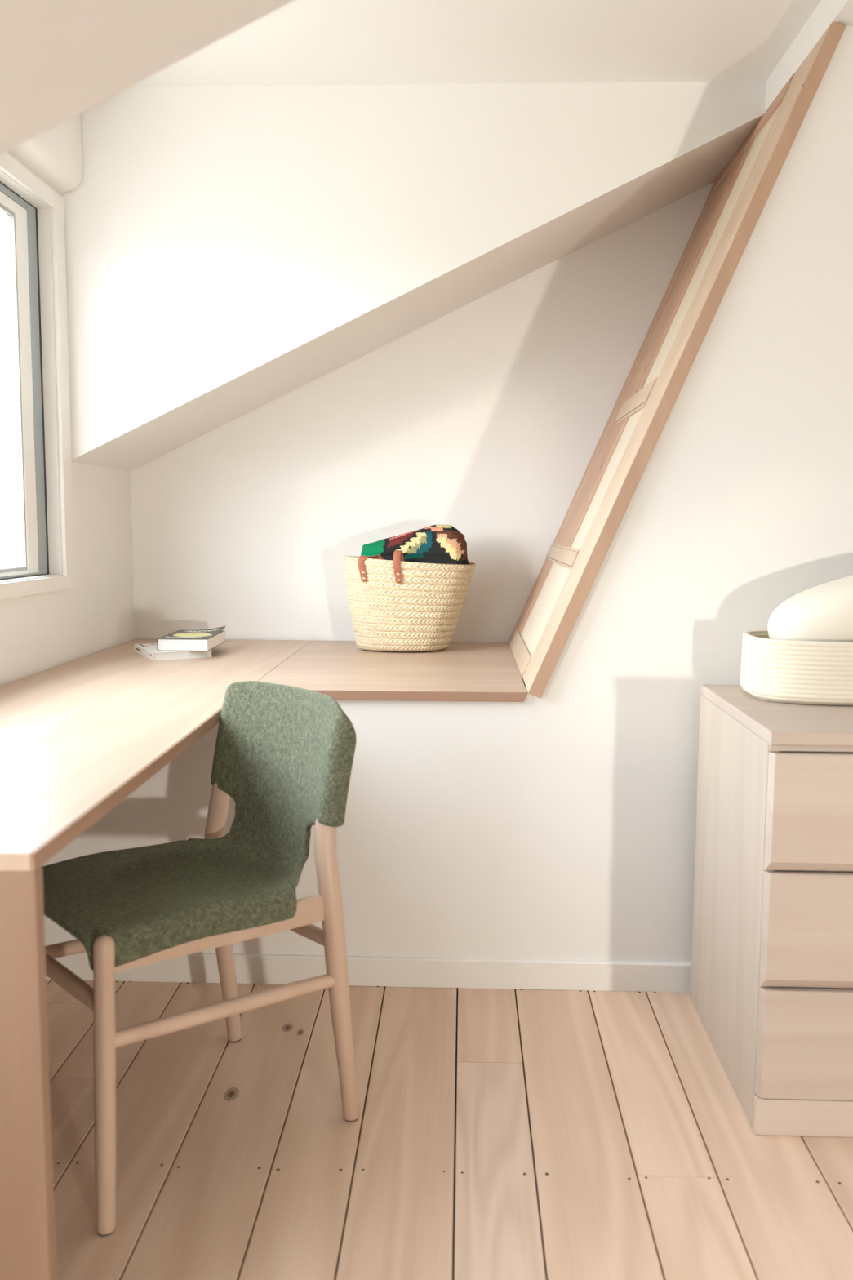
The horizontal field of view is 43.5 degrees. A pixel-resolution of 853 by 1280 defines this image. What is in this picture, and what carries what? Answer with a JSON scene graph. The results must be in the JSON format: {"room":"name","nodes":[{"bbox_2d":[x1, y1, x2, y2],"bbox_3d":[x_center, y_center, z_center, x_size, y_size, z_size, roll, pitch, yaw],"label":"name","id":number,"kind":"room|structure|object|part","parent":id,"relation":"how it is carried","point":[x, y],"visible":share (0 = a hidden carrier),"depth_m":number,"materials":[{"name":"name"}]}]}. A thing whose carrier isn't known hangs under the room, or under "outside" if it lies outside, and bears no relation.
{"room":"home office","nodes":[
{"label":"home office","id":0,"kind":"room"},
{"bbox_2d":[0,151,134,685],"bbox_3d":[-1.205,-0.099,0.252,0.160,2.510,7.038,1,6,2],"label":"wall","id":1,"kind":"structure","parent":0,"point":[41,632],"depth_m":3.20,"materials":[{"name":"white paint"}]},
{"bbox_2d":[0,152,75,599],"bbox_3d":[-1.108,-0.600,2.204,0.132,1.085,1.681,1,6,2],"label":"window","id":2,"kind":"structure","parent":1,"relation":"in","point":[30,523],"depth_m":2.88,"materials":[{"name":"grey"}]},
{"bbox_3d":[-1.126,-0.589,2.202,0.076,0.964,1.391,1,6,2],"label":"sash","id":3,"kind":"part","parent":2,"relation":"part of","materials":[{"name":"white paint"}]},
{"bbox_3d":[-1.132,-0.597,2.202,0.085,0.991,1.517,1,6,2],"label":"frame","id":4,"kind":"part","parent":2,"relation":"part of","materials":[{"name":"grey metal"}]},
{"bbox_2d":[8,113,82,193],"bbox_3d":[-1.019,-1.292,2.111,0.064,0.284,1.717,1,6,2],"label":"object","id":5,"kind":"structure","parent":1,"relation":"attached to","point":[54,155],"depth_m":2.83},
{"bbox_2d":[0,0,294,155],"bbox_3d":[-0.124,-0.858,0.985,1.938,1.148,0.553,1,6,2],"label":"ceiling","id":6,"kind":"structure","parent":0,"point":[60,60],"depth_m":1.20,"materials":[{"name":"white paint"}]},
{"bbox_2d":[60,81,765,462],"bbox_3d":[-0.053,-1.076,2.999,1.938,1.148,0.060,1,6,2],"label":"wall","id":7,"kind":"structure","parent":0,"point":[215,236],"depth_m":2.96,"materials":[{"name":"white paint"}]},
{"bbox_2d":[76,123,756,471],"bbox_3d":[-0.041,-1.113,3.334,1.938,1.148,0.614,1,6,2],"label":"beam underside","id":8,"kind":"object","parent":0,"point":[701,169],"visible":0.21,"depth_m":3.26,"materials":[{"name":"white paint"}]},
{"bbox_2d":[41,26,852,994],"bbox_3d":[0.874,-0.352,2.543,3.834,2.480,0.090,1,6,2],"label":"wall","id":9,"kind":"structure","parent":0,"point":[561,824],"depth_m":2.57,"materials":[{"name":"white paint"}]},
{"bbox_2d":[45,951,691,992],"bbox_3d":[0.865,0.831,2.620,3.834,0.072,0.013,1,6,2],"label":"baseboard","id":10,"kind":"structure","parent":9,"relation":"attached to","point":[197,967],"depth_m":2.64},
{"bbox_2d":[130,182,714,687],"bbox_3d":[0.881,-0.455,3.632,4.094,2.510,0.100,1,6,2],"label":"wall niche","id":11,"kind":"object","parent":9,"relation":"in","point":[486,420],"depth_m":3.60,"materials":[{"name":"white paint"}]},
{"bbox_2d":[508,22,845,697],"bbox_3d":[0.611,-0.672,3.010,0.695,1.532,1.108,1,6,2],"label":"wooden beam","id":12,"kind":"structure","parent":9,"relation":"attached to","point":[735,202],"depth_m":2.67,"materials":[{"name":"brown wood"}]},
{"bbox_3d":[0.291,0.032,3.231,0.052,0.065,0.839,1,6,2],"label":"rail","id":13,"kind":"part","parent":12,"relation":"part of","materials":[{"name":"brown wood"}]},
{"bbox_3d":[0.405,-0.226,3.198,0.031,0.018,0.838,1,6,2],"label":"moulding","id":14,"kind":"part","parent":12,"relation":"part of","materials":[{"name":"brown wood"}]},
{"bbox_3d":[0.413,-0.248,3.189,0.047,0.049,0.850,1,6,2],"label":"cross rail","id":15,"kind":"part","parent":12,"relation":"part of","materials":[{"name":"brown wood"}]},
{"bbox_3d":[0.424,-0.271,3.193,0.032,0.019,0.838,1,6,2],"label":"moulding","id":16,"kind":"part","parent":12,"relation":"part of","materials":[{"name":"brown wood"}]},
{"bbox_3d":[0.581,-0.624,2.980,0.032,0.020,0.503,1,6,2],"label":"moulding","id":17,"kind":"part","parent":12,"relation":"part of","materials":[{"name":"brown wood"}]},
{"bbox_3d":[0.593,-0.656,2.985,0.054,0.065,0.545,1,6,2],"label":"cross rail","id":18,"kind":"part","parent":12,"relation":"part of","materials":[{"name":"brown wood"}]},
{"bbox_3d":[0.608,-0.687,2.982,0.032,0.020,0.523,1,6,2],"label":"moulding","id":19,"kind":"part","parent":12,"relation":"part of","materials":[{"name":"brown wood"}]},
{"bbox_3d":[0.921,-1.407,3.052,0.052,0.066,0.839,1,6,2],"label":"rail","id":20,"kind":"part","parent":12,"relation":"part of","materials":[{"name":"brown wood"}]},
{"bbox_2d":[46,979,852,1279],"bbox_3d":[1.331,1.167,0.250,5.132,0.080,7.138,1,6,2],"label":"floor","id":21,"kind":"structure","parent":0,"point":[497,1134],"depth_m":1.96,"materials":[{"name":"brown wood"}]},
{"bbox_2d":[42,680,359,1235],"bbox_3d":[-0.462,0.517,2.016,0.554,0.812,0.462,-5,8,-42],"label":"dining chair","id":22,"kind":"object","parent":21,"relation":"on","point":[284,754],"visible":0.96,"depth_m":1.98,"materials":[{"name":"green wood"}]},
{"bbox_3d":[-0.513,0.709,1.708,0.042,0.488,0.034,-5,8,-42],"label":"leg","id":23,"kind":"part","parent":22,"relation":"part of","materials":[{"name":"brown wood"}]},
{"bbox_3d":[-0.351,0.500,1.844,0.443,0.065,0.024,-5,8,-42],"label":"seat rail","id":24,"kind":"part","parent":22,"relation":"part of","materials":[{"name":"brown wood"}]},
{"bbox_3d":[-0.435,0.506,2.307,0.084,0.766,0.066,-5,8,-42],"label":"leg","id":25,"kind":"part","parent":22,"relation":"part of","materials":[{"name":"brown wood"}]},
{"bbox_3d":[-0.171,0.540,2.014,0.084,0.766,0.066,-5,8,-42],"label":"leg","id":26,"kind":"part","parent":22,"relation":"part of","materials":[{"name":"brown wood"}]},
{"bbox_2d":[0,639,527,1279],"bbox_3d":[-0.407,0.498,2.524,1.288,0.740,2.390,1,6,2],"label":"desk","id":27,"kind":"object","parent":21,"relation":"on","point":[79,736],"visible":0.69,"depth_m":1.91,"materials":[{"name":"brown wood"}]},
{"bbox_3d":[-0.785,0.634,1.361,0.614,0.717,0.024,1,6,2],"label":"leg panel","id":28,"kind":"part","parent":27,"relation":"part of","materials":[{"name":"brown wood"}]},
{"bbox_2d":[133,643,212,660],"bbox_3d":[-0.776,0.032,3.262,0.176,0.023,0.245,-3,7,-28],"label":"book","id":29,"kind":"object","parent":27,"relation":"on","point":[149,651],"visible":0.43,"depth_m":3.17,"materials":[{"name":"white paper"}]},
{"bbox_2d":[136,644,157,656],"bbox_3d":[-0.791,0.028,3.260,0.147,0.014,0.213,-3,7,-28],"label":"print","id":30,"kind":"object","parent":29,"relation":"on","point":[145,650],"depth_m":3.24},
{"bbox_2d":[157,626,226,651],"bbox_3d":[-0.718,-0.007,3.287,0.150,0.050,0.265,0,6,1],"label":"book","id":31,"kind":"object","parent":29,"relation":"on","point":[200,640],"visible":1,"depth_m":3.17,"materials":[{"name":"grey paper"}]},
{"bbox_2d":[166,629,217,638],"bbox_3d":[-0.719,-0.021,3.283,0.115,0.007,0.212,1,6,5],"label":"print","id":32,"kind":"object","parent":31,"relation":"on","point":[208,633],"depth_m":3.27,"materials":[{"name":"white"}]},
{"bbox_2d":[342,550,475,651],"bbox_3d":[-0.055,-0.129,3.400,0.420,0.317,0.264,0,6,-4],"label":"straw basket","id":33,"kind":"object","parent":27,"relation":"on","point":[397,605],"visible":1,"depth_m":3.30,"materials":[{"name":"beige wicker"}]},
{"bbox_2d":[360,524,468,564],"bbox_3d":[-0.039,-0.286,3.387,0.347,0.160,0.178,1,6,2],"label":"blanket","id":34,"kind":"object","parent":33,"relation":"in","point":[434,544],"visible":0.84,"depth_m":3.31,"materials":[{"name":"multicoloured fabric"}]},
{"bbox_2d":[690,684,852,1137],"bbox_3d":[1.081,0.522,2.243,0.902,0.770,0.585,1,6,2],"label":"dresser","id":35,"kind":"object","parent":21,"relation":"on","point":[771,977],"visible":1,"depth_m":1.99,"materials":[{"name":"brown wood"}]},
{"bbox_3d":[0.641,0.529,2.270,0.020,0.746,0.563,1,6,2],"label":"panel","id":36,"kind":"part","parent":35,"relation":"part of","materials":[{"name":"brown wood"}]},
{"bbox_2d":[740,629,852,705],"bbox_3d":[0.924,0.056,2.324,0.461,0.134,0.282,1,6,2],"label":"rope basket","id":37,"kind":"object","parent":35,"relation":"on","point":[786,671],"visible":0.94,"depth_m":2.21,"materials":[{"name":"white fabric"}]},
{"bbox_2d":[767,574,852,641],"bbox_3d":[0.947,-0.062,2.309,0.399,0.211,0.225,0,6,1],"label":"cushion","id":38,"kind":"object","parent":37,"relation":"in","point":[824,612],"visible":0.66,"depth_m":2.23,"materials":[{"name":"beige fabric"}]},
{"bbox_3d":[1.070,0.757,1.985,0.899,0.209,0.022,1,6,2],"label":"drawer","id":39,"kind":"part","parent":35,"relation":"part of","materials":[{"name":"brown wood"}]},
{"bbox_3d":[1.072,0.540,1.961,0.899,0.219,0.022,1,6,2],"label":"drawer","id":40,"kind":"part","parent":35,"relation":"part of","materials":[{"name":"brown wood"}]},
{"bbox_3d":[1.073,0.319,1.937,0.899,0.220,0.022,1,6,2],"label":"drawer","id":41,"kind":"part","parent":35,"relation":"part of","materials":[{"name":"brown wood"}]},
{"bbox_3d":[1.074,0.199,1.933,0.898,0.012,0.006,1,6,2],"label":"rail","id":42,"kind":"part","parent":35,"relation":"part of","materials":[{"name":"brown wood"}]},
{"bbox_2d":[132,0,821,86],"bbox_3d":[-0.081,-1.488,2.059,1.938,0.127,1.721,1,6,2],"label":"ceiling","id":43,"kind":"structure","parent":0,"point":[300,42],"depth_m":2.67,"materials":[{"name":"white paint"}]},
{"bbox_2d":[764,0,852,111],"bbox_3d":[1.813,-1.209,-0.025,1.996,0.211,7.138,1,6,2],"label":"wall","id":44,"kind":"structure","parent":0,"point":[828,11],"depth_m":2.54,"materials":[{"name":"white paint"}]}
]}

